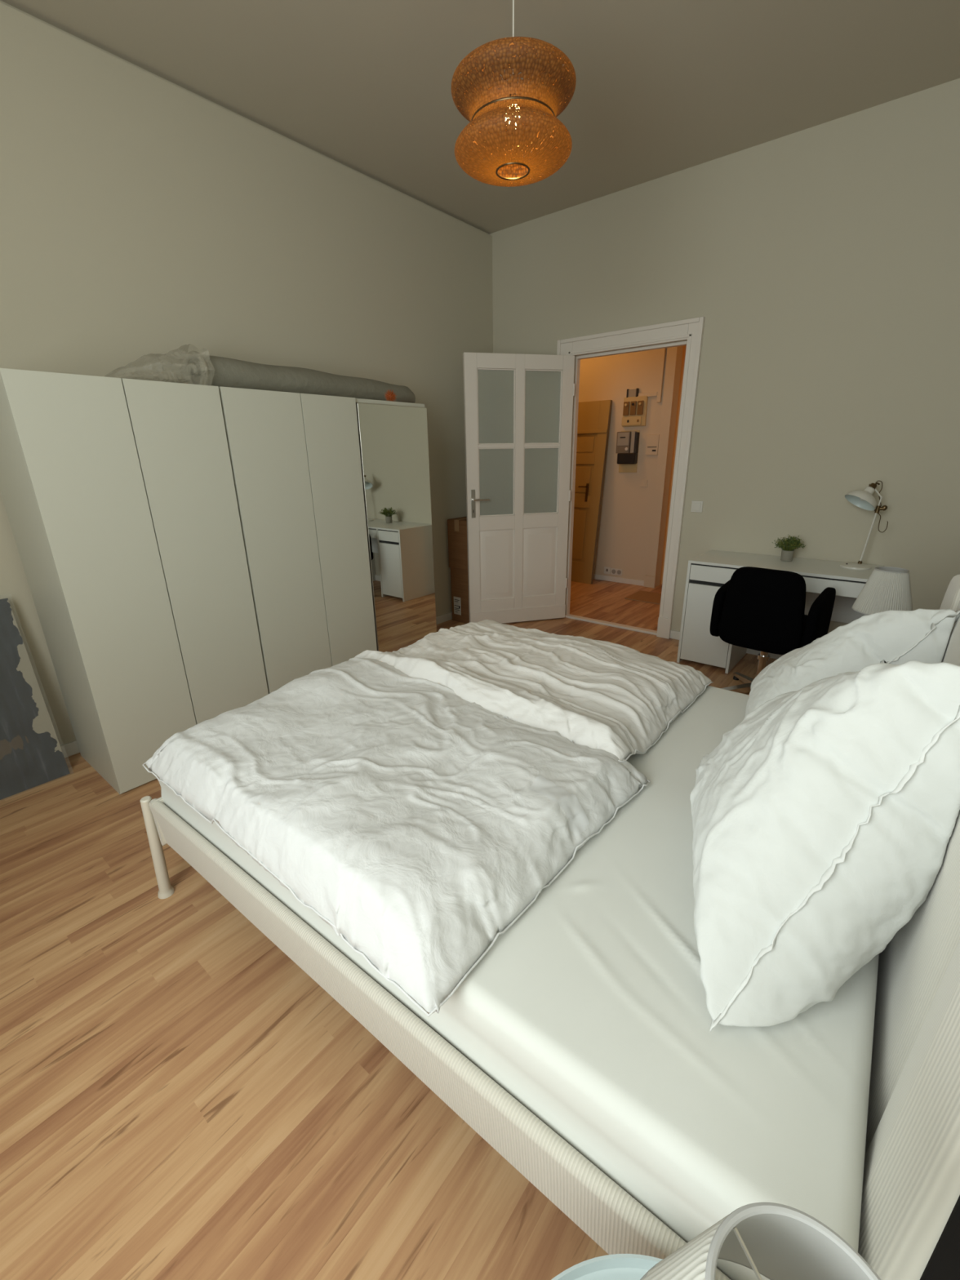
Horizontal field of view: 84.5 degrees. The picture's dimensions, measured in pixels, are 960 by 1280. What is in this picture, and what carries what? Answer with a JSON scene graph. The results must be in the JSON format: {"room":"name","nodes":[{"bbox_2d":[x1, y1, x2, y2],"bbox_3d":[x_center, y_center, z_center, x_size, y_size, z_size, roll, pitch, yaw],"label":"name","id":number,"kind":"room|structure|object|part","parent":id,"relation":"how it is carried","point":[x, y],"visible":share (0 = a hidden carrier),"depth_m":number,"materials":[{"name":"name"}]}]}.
{"room":"bedroom","nodes":[
{"label":"bedroom","id":0,"kind":"room"},
{"bbox_2d":[0,0,493,745],"bbox_3d":[-1.647,-1.179,3.013,0.200,3.190,5.400,14,24,37],"label":"wall","id":1,"kind":"structure","parent":0,"point":[147,222],"depth_m":2.74,"materials":[{"name":"beige paint"}]},
{"bbox_2d":[60,611,452,757],"bbox_3d":[-1.480,0.289,3.534,0.014,0.070,5.186,14,24,37],"label":"baseboard","id":2,"kind":"structure","parent":1,"relation":"attached to","point":[70,748],"depth_m":2.77,"materials":[{"name":"white paint"}]},
{"bbox_2d":[0,578,777,1279],"bbox_3d":[0.567,0.156,3.994,5.800,0.050,9.100,14,24,37],"label":"floor","id":3,"kind":"structure","parent":0,"point":[180,1099],"depth_m":1.27,"materials":[{"name":"laminate"}]},
{"bbox_2d":[0,598,70,799],"bbox_3d":[-2.360,0.343,2.181,0.202,0.894,0.900,14,24,37],"label":"painting","id":4,"kind":"object","parent":3,"relation":"on","point":[31,753],"visible":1,"depth_m":2.45,"materials":[{"name":"paint"}]},
{"bbox_2d":[0,368,268,794],"bbox_3d":[-1.640,-0.275,2.586,0.566,1.767,0.772,14,24,37],"label":"wardrobe","id":5,"kind":"object","parent":3,"relation":"on","point":[118,495],"visible":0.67,"depth_m":2.32,"materials":[{"name":"white wood"}]},
{"bbox_3d":[-1.307,-0.278,2.561,0.018,1.755,0.390,14,24,37],"label":"door","id":6,"kind":"part","parent":5,"relation":"part of","materials":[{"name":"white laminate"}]},
{"bbox_2d":[218,386,377,693],"bbox_3d":[-1.149,-0.484,3.157,0.566,1.767,0.768,14,24,37],"label":"wardrobe","id":7,"kind":"object","parent":3,"relation":"on","point":[295,459],"visible":0.61,"depth_m":2.89,"materials":[{"name":"white wood"}]},
{"bbox_2d":[182,351,415,403],"bbox_3d":[-1.078,-1.473,2.984,0.333,0.230,1.870,14,24,37],"label":"rug","id":8,"kind":"object","parent":7,"relation":"on","point":[197,368],"visible":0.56,"depth_m":2.84,"materials":[{"name":"grey fabric"}]},
{"bbox_3d":[-0.805,-0.491,3.144,0.018,1.755,0.352,14,24,37],"label":"door","id":9,"kind":"part","parent":7,"relation":"part of","materials":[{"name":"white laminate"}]},
{"bbox_2d":[355,398,436,652],"bbox_3d":[-0.724,-0.665,3.651,0.566,1.767,0.562,14,24,37],"label":"mirror","id":10,"kind":"object","parent":3,"relation":"on","point":[393,444],"visible":0.5,"depth_m":3.41,"materials":[{"name":"mirror"}]},
{"bbox_2d":[383,389,396,401],"bbox_3d":[-0.546,-1.490,3.221,0.076,0.068,0.079,14,24,37],"label":"ornament","id":11,"kind":"object","parent":10,"relation":"on","point":[390,396],"visible":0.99,"depth_m":3.21,"materials":[{"name":"orange"}]},
{"bbox_2d":[450,567,469,623],"bbox_3d":[-0.079,-0.436,4.879,0.235,0.500,0.302,14,24,37],"label":"cardboard box","id":12,"kind":"object","parent":3,"relation":"on","point":[459,577],"visible":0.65,"depth_m":4.77,"materials":[{"name":"brown cardboard"}]},
{"bbox_2d":[447,516,467,569],"bbox_3d":[-0.103,-0.872,4.720,0.225,0.426,0.302,14,24,37],"label":"cardboard box","id":13,"kind":"object","parent":12,"relation":"on","point":[456,527],"visible":0.49,"depth_m":4.61,"materials":[{"name":"beige cardboard"}]},
{"bbox_2d":[454,599,460,612],"bbox_3d":[-0.207,-0.310,4.828,0.070,0.120,0.001,14,24,37],"label":"print","id":14,"kind":"object","parent":12,"relation":"attached to","point":[457,602],"depth_m":4.83,"materials":[{"name":"grey paper"}]},
{"bbox_2d":[140,574,959,1279],"bbox_3d":[0.225,0.344,1.744,2.120,1.100,1.794,14,24,36],"label":"bed","id":15,"kind":"object","parent":3,"relation":"on","point":[909,1224],"visible":0.31,"depth_m":0.83,"materials":[{"name":"fabric"}]},
{"bbox_3d":[-1.116,0.712,1.811,0.063,0.404,0.053,14,24,36],"label":"leg","id":16,"kind":"part","parent":15,"relation":"part of","materials":[{"name":"beige wood"}]},
{"bbox_3d":[-0.542,0.375,2.387,0.030,0.172,1.725,14,24,36],"label":"foot rail","id":17,"kind":"part","parent":15,"relation":"part of","materials":[{"name":"fabric"}]},
{"bbox_3d":[-0.317,0.786,1.209,1.910,0.172,0.032,14,24,36],"label":"rail","id":18,"kind":"part","parent":15,"relation":"part of","materials":[{"name":"fabric"}]},
{"bbox_2d":[157,685,879,1279],"bbox_3d":[0.197,0.447,1.801,1.881,0.233,1.655,14,24,36],"label":"mattress","id":19,"kind":"object","parent":15,"relation":"on","point":[590,1011],"visible":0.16,"depth_m":0.89,"materials":[{"name":"white fabric"}]},
{"bbox_2d":[142,657,650,1016],"bbox_3d":[-0.301,0.324,1.611,1.378,0.157,1.004,14,24,37],"label":"duvet","id":20,"kind":"object","parent":19,"relation":"on","point":[419,820],"visible":0.98,"depth_m":1.29,"materials":[{"name":"white fabric"}]},
{"bbox_2d":[347,619,713,762],"bbox_3d":[0.184,0.098,2.194,1.274,0.174,0.904,14,24,37],"label":"duvet","id":21,"kind":"object","parent":19,"relation":"on","point":[618,700],"visible":0.94,"depth_m":1.96,"materials":[{"name":"white fabric"}]},
{"bbox_2d":[689,660,959,1031],"bbox_3d":[0.650,0.256,1.063,0.451,0.579,0.851,14,24,37],"label":"pillow","id":22,"kind":"object","parent":19,"relation":"on","point":[823,821],"visible":1,"depth_m":0.87,"materials":[{"name":"white fabric"}]},
{"bbox_2d":[744,608,959,717],"bbox_3d":[1.101,0.093,1.636,0.451,0.505,0.552,10,22,28],"label":"pillow","id":23,"kind":"object","parent":19,"relation":"on","point":[921,635],"visible":0.49,"depth_m":1.50,"materials":[{"name":"white fabric"}]},
{"bbox_2d":[857,940,959,1279],"bbox_3d":[0.552,0.629,0.648,0.094,0.920,0.242,14,24,36],"label":"cushion","id":24,"kind":"object","parent":15,"relation":"on","point":[909,1224],"depth_m":0.59,"materials":[{"name":"fabric"}]},
{"bbox_2d":[864,600,959,1155],"bbox_3d":[0.994,0.436,1.144,0.111,0.900,1.215,14,24,36],"label":"cushion","id":25,"kind":"object","parent":15,"relation":"on","point":[914,967],"depth_m":0.83,"materials":[{"name":"fabric"}]},
{"bbox_3d":[1.027,0.503,1.163,0.113,0.920,1.673,14,24,36],"label":"headboard","id":26,"kind":"part","parent":15,"relation":"part of","materials":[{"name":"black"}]},
{"bbox_2d":[939,574,959,611],"bbox_3d":[1.413,0.246,1.694,0.094,0.920,0.292,14,24,36],"label":"cushion","id":27,"kind":"object","parent":15,"relation":"on","point":[951,600],"depth_m":1.52,"materials":[{"name":"fabric"}]},
{"bbox_2d":[551,1253,662,1279],"bbox_3d":[0.191,1.095,0.554,0.447,0.474,0.447,14,24,37],"label":"tray table","id":28,"kind":"object","parent":3,"relation":"on","point":[615,1266],"visible":0.75,"depth_m":0.68,"materials":[{"name":"blue metal"}]},
{"bbox_2d":[640,1202,880,1279],"bbox_3d":[0.193,0.642,0.385,0.209,0.533,0.209,14,24,37],"label":"table lamp","id":29,"kind":"object","parent":28,"relation":"on","point":[775,1241],"visible":1,"depth_m":0.36,"materials":[{"name":"white fabric"}]},
{"bbox_3d":[0.190,0.476,0.327,0.206,0.175,0.206,14,24,37],"label":"lamp shade","id":30,"kind":"part","parent":29,"relation":"part of","materials":[{"name":"white fabric"}]},
{"bbox_3d":[0.191,0.558,0.356,0.209,0.006,0.209,14,24,37],"label":"shade trim","id":31,"kind":"part","parent":29,"relation":"part of","materials":[{"name":"white fabric"}]},
{"bbox_2d":[624,590,661,604],"bbox_3d":[1.881,-0.427,5.497,0.620,0.012,0.400,14,24,37],"label":"doormat","id":32,"kind":"object","parent":3,"relation":"on","point":[640,596],"visible":0.5,"depth_m":5.55,"materials":[{"name":"brown fabric"}]},
{"bbox_2d":[710,566,835,693],"bbox_3d":[1.722,-0.042,3.153,0.552,0.845,0.532,16,26,40],"label":"office chair","id":33,"kind":"object","parent":3,"relation":"on","point":[762,610],"visible":0.9,"depth_m":2.90,"materials":[{"name":"black fabric"}]},
{"bbox_3d":[1.524,-0.210,3.252,0.062,0.333,0.420,16,26,40],"label":"armrest","id":34,"kind":"part","parent":33,"relation":"part of","materials":[{"name":"black fabric"}]},
{"bbox_3d":[1.548,0.304,3.267,0.280,0.067,0.052,-1,19,1],"label":"leg","id":35,"kind":"part","parent":33,"relation":"part of","materials":[{"name":"silver metal"}]},
{"bbox_3d":[1.721,0.246,3.424,0.052,0.067,0.280,-1,19,1],"label":"leg","id":36,"kind":"part","parent":33,"relation":"part of","materials":[{"name":"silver metal"}]},
{"bbox_3d":[1.566,-0.166,2.935,0.427,0.460,0.083,16,26,40],"label":"backrest","id":37,"kind":"part","parent":33,"relation":"part of","materials":[{"name":"black fabric"}]},
{"bbox_3d":[1.732,-0.076,3.153,0.500,0.120,0.500,16,26,40],"label":"seat","id":38,"kind":"part","parent":33,"relation":"part of","materials":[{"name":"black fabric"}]},
{"bbox_3d":[1.883,-0.104,2.936,0.062,0.333,0.420,16,26,40],"label":"armrest","id":39,"kind":"part","parent":33,"relation":"part of","materials":[{"name":"black fabric"}]},
{"bbox_2d":[676,550,883,673],"bbox_3d":[1.996,-0.154,3.603,1.050,0.750,0.500,14,24,37],"label":"desk","id":40,"kind":"object","parent":3,"relation":"on","point":[708,571],"visible":0.54,"depth_m":3.59,"materials":[{"name":"white wood"}]},
{"bbox_3d":[1.573,-0.101,3.655,0.311,0.559,0.016,14,24,37],"label":"cabinet door","id":41,"kind":"part","parent":40,"relation":"part of","materials":[{"name":"white wood"}]},
{"bbox_3d":[1.568,-0.437,3.536,0.311,0.102,0.016,14,24,37],"label":"drawer","id":42,"kind":"part","parent":40,"relation":"part of","materials":[{"name":"white wood"}]},
{"bbox_2d":[772,533,805,561],"bbox_3d":[2.045,-0.612,3.512,0.195,0.172,0.204,14,24,37],"label":"potted plant","id":43,"kind":"object","parent":40,"relation":"on","point":[788,546],"visible":1,"depth_m":3.49,"materials":[{"name":"green plant"}]},
{"bbox_3d":[2.051,-0.565,3.529,0.074,0.072,0.074,14,24,37],"label":"pot","id":44,"kind":"part","parent":43,"relation":"part of","materials":[{"name":"white ceramic"}]},
{"bbox_3d":[2.106,-0.401,3.384,0.672,0.087,0.450,14,24,37],"label":"drawer","id":45,"kind":"part","parent":40,"relation":"part of","materials":[{"name":"white wood"}]},
{"bbox_2d":[840,480,888,569],"bbox_3d":[2.331,-0.699,3.219,0.242,0.522,0.195,14,24,37],"label":"desk lamp","id":46,"kind":"object","parent":40,"relation":"on","point":[864,500],"visible":1,"depth_m":3.20,"materials":[{"name":"white metal"}]},
{"bbox_3d":[2.292,-0.850,3.180,0.169,0.143,0.171,14,24,37],"label":"lamp shade","id":47,"kind":"part","parent":46,"relation":"part of","materials":[{"name":"white metal"}]},
{"bbox_3d":[2.377,-0.855,3.166,0.054,0.112,0.010,11,22,30],"label":"arm","id":48,"kind":"part","parent":46,"relation":"part of","materials":[{"name":"white metal"}]},
{"bbox_3d":[1.699,0.419,2.405,0.447,0.474,0.447,14,24,37],"label":"tray table","id":49,"kind":"object","parent":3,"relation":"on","visible":0},
{"bbox_2d":[851,566,912,614],"bbox_3d":[1.688,-0.038,2.248,0.209,0.533,0.209,14,24,37],"label":"table lamp","id":50,"kind":"object","parent":49,"relation":"on","point":[887,588],"visible":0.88,"depth_m":2.14,"materials":[{"name":"white fabric"}]},
{"bbox_3d":[1.686,-0.122,2.219,0.209,0.006,0.209,14,24,37],"label":"shade trim","id":51,"kind":"part","parent":50,"relation":"part of","materials":[{"name":"white fabric"}]},
{"bbox_3d":[1.683,-0.287,2.160,0.114,0.006,0.114,14,24,37],"label":"shade trim","id":52,"kind":"part","parent":50,"relation":"part of","materials":[{"name":"white fabric"}]},
{"bbox_2d":[0,0,959,234],"bbox_3d":[0.516,-2.904,2.917,5.800,0.060,9.100,14,24,37],"label":"ceiling","id":53,"kind":"structure","parent":0,"point":[664,87],"depth_m":2.51,"materials":[{"name":"beige paint"}]},
{"bbox_2d":[451,0,576,186],"bbox_3d":[0.117,-2.101,1.857,0.446,0.740,0.446,14,24,37],"label":"pendant lamp","id":54,"kind":"object","parent":53,"relation":"hanging from","point":[522,127],"visible":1,"depth_m":1.81,"materials":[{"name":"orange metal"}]},
{"bbox_2d":[505,85,519,124],"bbox_3d":[0.120,-1.928,1.918,0.060,0.116,0.060,14,24,37],"label":"socket","id":55,"kind":"object","parent":54,"relation":"attached to","point":[510,86],"depth_m":1.91,"materials":[{"name":"orange"}]},
{"bbox_3d":[0.121,-1.886,1.933,0.309,0.284,0.309,14,24,37],"label":"wire frame","id":56,"kind":"part","parent":54,"relation":"part of","materials":[{"name":"gold metal"}]},
{"bbox_3d":[0.115,-2.213,1.818,0.005,0.499,0.005,5,20,16],"label":"cord","id":57,"kind":"part","parent":54,"relation":"part of","materials":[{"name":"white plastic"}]},
{"bbox_2d":[578,346,683,586],"bbox_3d":[0.968,-2.383,6.312,2.658,3.190,0.150,14,24,37],"label":"wall","id":58,"kind":"structure","parent":0,"point":[624,535],"depth_m":5.82,"materials":[{"name":"beige paint"}]},
{"bbox_2d":[570,400,612,584],"bbox_3d":[1.030,-1.708,6.208,0.864,1.992,0.264,14,24,37],"label":"door","id":59,"kind":"structure","parent":58,"relation":"in","point":[594,416],"depth_m":6.00,"materials":[{"name":"brown paint"}]},
{"bbox_3d":[1.181,-1.686,6.042,0.105,0.199,0.054,14,24,37],"label":"handle","id":60,"kind":"part","parent":59,"relation":"part of","materials":[{"name":"black metal"}]},
{"bbox_2d":[604,566,610,573],"bbox_3d":[1.516,-0.829,6.298,0.080,0.080,0.014,14,24,37],"label":"power socket","id":61,"kind":"object","parent":58,"relation":"attached to","point":[606,570],"visible":1,"depth_m":6.29,"materials":[{"name":"white plastic"}]},
{"bbox_2d":[610,568,622,575],"bbox_3d":[1.609,-0.803,6.226,0.140,0.075,0.015,14,24,37],"label":"power socket","id":62,"kind":"object","parent":58,"relation":"attached to","point":[614,571],"visible":1,"depth_m":6.22,"materials":[{"name":"white plastic"}]},
{"bbox_2d":[593,573,644,586],"bbox_3d":[0.956,-0.882,6.761,2.395,0.060,0.012,14,24,37],"label":"baseboard","id":63,"kind":"structure","parent":58,"relation":"attached to","point":[637,582],"depth_m":6.23,"materials":[{"name":"white paint"}]},
{"bbox_2d":[615,430,639,472],"bbox_3d":[1.593,-2.040,5.729,0.230,0.430,0.100,14,24,37],"label":"meter","id":64,"kind":"object","parent":58,"relation":"attached to","point":[627,442],"visible":1,"depth_m":5.69,"materials":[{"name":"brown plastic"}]},
{"bbox_2d":[626,388,639,397],"bbox_3d":[1.606,-2.597,5.558,0.120,0.082,0.036,14,24,37],"label":"junction box","id":65,"kind":"object","parent":58,"relation":"attached to","point":[630,393],"visible":1,"depth_m":5.54,"materials":[{"name":"grey plastic"}]},
{"bbox_3d":[1.647,-2.587,5.527,0.016,0.082,0.036,14,24,37],"label":"rail","id":66,"kind":"part","parent":65,"relation":"part of","materials":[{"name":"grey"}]},
{"bbox_2d":[621,395,648,426],"bbox_3d":[1.630,-2.414,5.583,0.255,0.290,0.067,14,24,37],"label":"box","id":67,"kind":"object","parent":58,"relation":"attached to","point":[635,408],"visible":1,"depth_m":5.57,"materials":[{"name":"brown"}]},
{"bbox_2d":[638,391,657,396],"bbox_3d":[1.739,-2.540,5.470,0.200,0.040,0.028,14,24,37],"label":"duct","id":68,"kind":"object","parent":58,"relation":"attached to","point":[651,393],"visible":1,"depth_m":5.45,"materials":[{"name":"beige paint"}]},
{"bbox_2d":[645,434,659,454],"bbox_3d":[1.822,-2.060,5.577,0.130,0.200,0.024,14,24,37],"label":"wall box","id":69,"kind":"object","parent":58,"relation":"attached to","point":[652,441],"visible":1,"depth_m":5.57,"materials":[{"name":"beige paint"}]},
{"bbox_2d":[644,346,678,587],"bbox_3d":[1.903,-2.106,5.480,0.125,3.190,0.040,14,24,37],"label":"trim","id":70,"kind":"structure","parent":58,"relation":"attached to","point":[650,579],"depth_m":5.56,"materials":[{"name":"beige paint"}]},
{"bbox_2d":[656,347,666,402],"bbox_3d":[1.825,-3.033,5.210,0.040,1.260,0.035,14,24,37],"label":"duct","id":71,"kind":"object","parent":58,"relation":"attached to","point":[663,353],"visible":0.44,"depth_m":5.33,"materials":[{"name":"beige paint"}]},
{"bbox_2d":[659,345,686,584],"bbox_3d":[3.280,-1.873,4.751,3.280,3.190,0.200,14,24,37],"label":"wall","id":72,"kind":"structure","parent":0,"point":[684,346],"depth_m":5.68,"materials":[{"name":"brown paint"}]},
{"bbox_2d":[489,78,959,634],"bbox_3d":[1.160,-1.635,4.176,5.800,3.190,0.070,14,24,37],"label":"wall","id":73,"kind":"structure","parent":0,"point":[820,263],"depth_m":3.32,"materials":[{"name":"beige paint"}]},
{"bbox_2d":[462,352,574,623],"bbox_3d":[0.334,-1.199,4.472,0.917,2.172,0.168,-6,20,-14],"label":"door","id":74,"kind":"structure","parent":73,"relation":"in","point":[518,408],"depth_m":4.42,"materials":[{"name":"white paint"}]},
{"bbox_3d":[-0.061,-1.132,4.385,0.036,0.227,0.050,-6,20,-14],"label":"handle plate","id":75,"kind":"part","parent":74,"relation":"part of","materials":[{"name":"silver metal"}]},
{"bbox_3d":[-0.008,-1.169,4.387,0.132,0.020,0.168,-6,20,-14],"label":"handle","id":76,"kind":"part","parent":74,"relation":"part of","materials":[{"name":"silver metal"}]},
{"bbox_3d":[0.126,-1.844,4.190,0.300,0.541,0.004,-6,20,-14],"label":"pane","id":77,"kind":"part","parent":74,"relation":"part of","materials":[{"name":"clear glass"}]},
{"bbox_3d":[0.135,-1.306,4.380,0.300,0.530,0.004,-6,20,-14],"label":"pane","id":78,"kind":"part","parent":74,"relation":"part of","materials":[{"name":"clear glass"}]},
{"bbox_3d":[0.514,-1.345,4.472,0.308,0.530,0.004,-6,20,-14],"label":"pane","id":79,"kind":"part","parent":74,"relation":"part of","materials":[{"name":"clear glass"}]},
{"bbox_3d":[0.505,-1.883,4.283,0.308,0.541,0.004,-6,20,-14],"label":"pane","id":80,"kind":"part","parent":74,"relation":"part of","materials":[{"name":"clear glass"}]},
{"bbox_2d":[564,613,657,635],"bbox_3d":[1.158,-0.146,4.717,0.909,0.022,0.080,14,24,37],"label":"trim","id":81,"kind":"structure","parent":73,"relation":"attached to","point":[566,615],"depth_m":4.67,"materials":[{"name":"white paint"}]},
{"bbox_2d":[556,316,705,639],"bbox_3d":[1.120,-1.227,4.340,1.153,2.312,0.120,14,24,37],"label":"trim","id":82,"kind":"structure","parent":73,"relation":"attached to","point":[691,330],"depth_m":3.99,"materials":[{"name":"white paint"}]},
{"bbox_2d":[690,500,703,512],"bbox_3d":[1.623,-0.998,3.954,0.082,0.082,0.015,14,24,37],"label":"light switch","id":83,"kind":"object","parent":73,"relation":"attached to","point":[696,506],"visible":1,"depth_m":3.95,"materials":[{"name":"white plastic"}]},
{"bbox_2d":[669,630,783,658],"bbox_3d":[1.555,-0.052,4.359,3.592,0.070,0.014,14,24,37],"label":"baseboard","id":84,"kind":"structure","parent":73,"relation":"attached to","point":[674,634],"depth_m":3.99,"materials":[{"name":"white paint"}]}
]}

